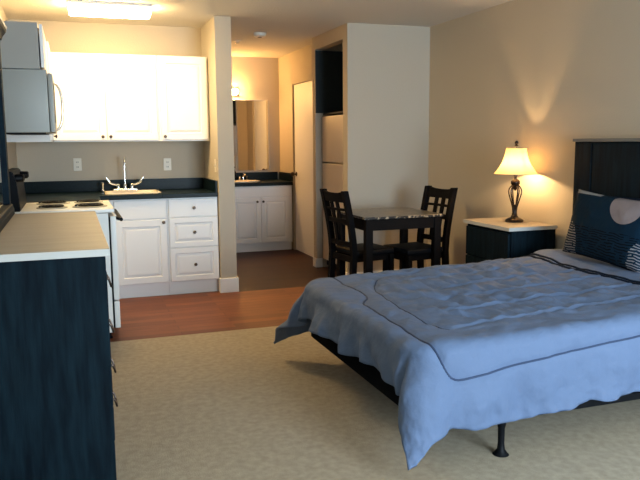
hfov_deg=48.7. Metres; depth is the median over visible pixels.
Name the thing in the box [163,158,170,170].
wall outlet
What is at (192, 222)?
base cabinet
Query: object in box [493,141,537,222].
table lamp
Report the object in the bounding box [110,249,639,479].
floor
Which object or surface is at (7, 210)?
dresser mirror
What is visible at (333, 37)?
wall closet header
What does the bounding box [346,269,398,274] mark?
baseboard
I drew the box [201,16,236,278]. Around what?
wall partition
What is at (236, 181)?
vanity sink
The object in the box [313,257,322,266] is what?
baseboard
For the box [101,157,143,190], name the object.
kitchen faucet
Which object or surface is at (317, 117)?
wall
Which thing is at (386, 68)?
wall
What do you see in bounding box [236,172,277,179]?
backsplash
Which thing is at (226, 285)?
baseboard
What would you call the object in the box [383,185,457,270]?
dining chair
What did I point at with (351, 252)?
dining chair
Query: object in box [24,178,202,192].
backsplash
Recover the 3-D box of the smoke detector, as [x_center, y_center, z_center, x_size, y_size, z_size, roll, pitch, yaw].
[-0.606,-2.053,7.100,0.132,0.043,0.132,-3,8,-19]
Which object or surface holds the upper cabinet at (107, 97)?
attached to the wall at (44, 161)
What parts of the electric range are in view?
control knob, control knob, burner, burner, burner, burner, oven door, storage drawer, handle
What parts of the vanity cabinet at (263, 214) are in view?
door, drawer, door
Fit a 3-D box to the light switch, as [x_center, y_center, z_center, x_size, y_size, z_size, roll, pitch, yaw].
[-0.948,-0.671,6.386,0.017,0.116,0.070,-3,8,-19]
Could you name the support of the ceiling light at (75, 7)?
attached to the ceiling
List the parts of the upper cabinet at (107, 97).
door, door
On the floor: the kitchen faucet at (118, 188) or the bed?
the bed
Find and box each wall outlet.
[73,158,81,170]
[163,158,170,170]
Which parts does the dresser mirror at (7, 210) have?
glass, crown, molding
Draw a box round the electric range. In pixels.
[9,168,122,338]
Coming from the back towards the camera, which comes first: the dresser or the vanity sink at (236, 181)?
the vanity sink at (236, 181)
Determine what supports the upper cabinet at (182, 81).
attached to the wall at (44, 161)
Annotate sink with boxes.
[104,190,160,194]
[235,180,259,182]
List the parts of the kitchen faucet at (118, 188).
handle, spout, plate, handle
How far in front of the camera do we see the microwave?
4.61 m
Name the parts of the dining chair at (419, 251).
leg, leg, seat, seat frame, leg, rail, cross rail, crest rail, leg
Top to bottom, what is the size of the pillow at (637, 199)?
0.400 m
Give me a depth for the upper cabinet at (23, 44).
4.55 m
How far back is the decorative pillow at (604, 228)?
4.25 m
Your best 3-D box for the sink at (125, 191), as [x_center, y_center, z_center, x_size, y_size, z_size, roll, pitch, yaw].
[-1.702,-0.357,6.435,0.480,0.167,0.380,-3,8,-19]
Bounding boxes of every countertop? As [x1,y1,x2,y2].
[24,178,217,202]
[235,172,292,186]
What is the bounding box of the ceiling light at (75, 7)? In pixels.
[67,0,151,18]
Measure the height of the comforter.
0.549 m
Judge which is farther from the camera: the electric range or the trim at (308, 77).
the trim at (308, 77)
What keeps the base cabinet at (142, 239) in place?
on the floor
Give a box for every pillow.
[562,189,639,272]
[576,191,639,200]
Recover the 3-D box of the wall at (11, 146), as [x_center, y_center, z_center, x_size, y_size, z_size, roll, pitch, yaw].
[-1.421,-0.201,2.539,0.100,2.440,8.140,-3,8,-19]
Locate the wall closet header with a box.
[315,25,342,49]
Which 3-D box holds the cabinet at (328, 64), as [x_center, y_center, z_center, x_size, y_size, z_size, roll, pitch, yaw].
[0.483,-1.688,7.201,0.848,0.796,0.799,-3,8,-19]
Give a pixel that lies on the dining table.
(402, 219)
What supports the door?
in the wall at (296, 64)
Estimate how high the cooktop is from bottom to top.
0.029 m
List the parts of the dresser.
drawer, drawer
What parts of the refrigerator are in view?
fridge door, freezer door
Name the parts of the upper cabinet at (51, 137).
door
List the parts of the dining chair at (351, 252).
leg, crest rail, cross rail, cross rail, rail, leg, seat frame, seat, leg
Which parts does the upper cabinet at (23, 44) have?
door, door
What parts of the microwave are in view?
door, handle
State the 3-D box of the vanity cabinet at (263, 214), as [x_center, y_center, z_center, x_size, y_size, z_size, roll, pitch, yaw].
[-1.016,-0.285,8.989,1.218,0.818,0.644,-3,8,-19]
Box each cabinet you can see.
[0,21,47,73]
[6,41,56,141]
[50,52,159,141]
[108,198,168,298]
[156,55,209,140]
[166,197,219,294]
[235,185,292,252]
[315,50,342,114]
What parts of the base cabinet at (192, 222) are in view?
drawer, drawer, drawer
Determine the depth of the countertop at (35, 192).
6.48 m
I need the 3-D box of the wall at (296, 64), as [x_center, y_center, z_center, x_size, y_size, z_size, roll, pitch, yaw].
[-0.184,-1.050,8.552,0.100,2.440,1.820,-3,8,-19]
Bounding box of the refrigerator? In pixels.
[322,114,342,268]
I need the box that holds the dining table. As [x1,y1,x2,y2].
[335,207,443,276]
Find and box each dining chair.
[320,189,393,277]
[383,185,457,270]
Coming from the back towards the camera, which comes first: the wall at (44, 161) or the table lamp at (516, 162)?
the wall at (44, 161)
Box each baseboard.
[219,277,238,292]
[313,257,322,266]
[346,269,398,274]
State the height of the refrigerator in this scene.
1.620 m
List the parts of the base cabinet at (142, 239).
drawer, door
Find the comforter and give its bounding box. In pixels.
[273,249,639,469]
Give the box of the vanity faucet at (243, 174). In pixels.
[238,173,247,179]
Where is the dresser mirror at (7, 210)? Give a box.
[0,16,14,231]
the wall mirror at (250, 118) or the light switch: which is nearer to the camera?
the light switch
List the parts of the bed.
leg, frame rail, headboard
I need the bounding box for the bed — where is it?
[311,138,639,457]
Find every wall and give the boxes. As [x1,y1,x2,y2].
[0,5,17,168]
[8,19,204,187]
[232,56,279,179]
[278,44,311,249]
[312,37,342,266]
[343,23,429,272]
[427,0,639,266]
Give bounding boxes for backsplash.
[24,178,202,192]
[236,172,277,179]
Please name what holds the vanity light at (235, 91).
attached to the wall at (256, 78)
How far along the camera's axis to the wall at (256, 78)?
9.20 m
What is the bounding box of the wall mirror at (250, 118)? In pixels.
[233,100,268,170]
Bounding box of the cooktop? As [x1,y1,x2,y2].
[15,200,113,213]
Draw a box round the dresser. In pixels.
[0,211,117,479]
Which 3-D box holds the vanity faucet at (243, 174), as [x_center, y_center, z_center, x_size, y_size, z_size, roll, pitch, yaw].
[-0.979,-0.813,9.112,0.140,0.102,0.117,-3,8,-19]
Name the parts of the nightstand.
drawer, drawer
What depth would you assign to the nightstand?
5.14 m
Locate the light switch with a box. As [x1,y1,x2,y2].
[214,159,216,171]
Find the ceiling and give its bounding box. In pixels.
[0,0,511,57]
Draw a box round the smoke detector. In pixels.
[253,32,265,37]
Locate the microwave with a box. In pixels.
[2,69,63,134]
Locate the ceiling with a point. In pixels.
(289, 26)
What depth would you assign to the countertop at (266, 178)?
9.18 m
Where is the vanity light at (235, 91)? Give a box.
[232,88,238,95]
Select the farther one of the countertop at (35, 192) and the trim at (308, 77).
the trim at (308, 77)
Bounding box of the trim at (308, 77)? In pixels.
[291,74,311,249]
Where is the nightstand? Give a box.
[463,217,557,263]
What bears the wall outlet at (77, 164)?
attached to the wall at (44, 161)
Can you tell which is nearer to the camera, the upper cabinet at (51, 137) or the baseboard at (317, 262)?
the upper cabinet at (51, 137)
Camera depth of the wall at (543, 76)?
5.41 m
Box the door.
[291,81,313,256]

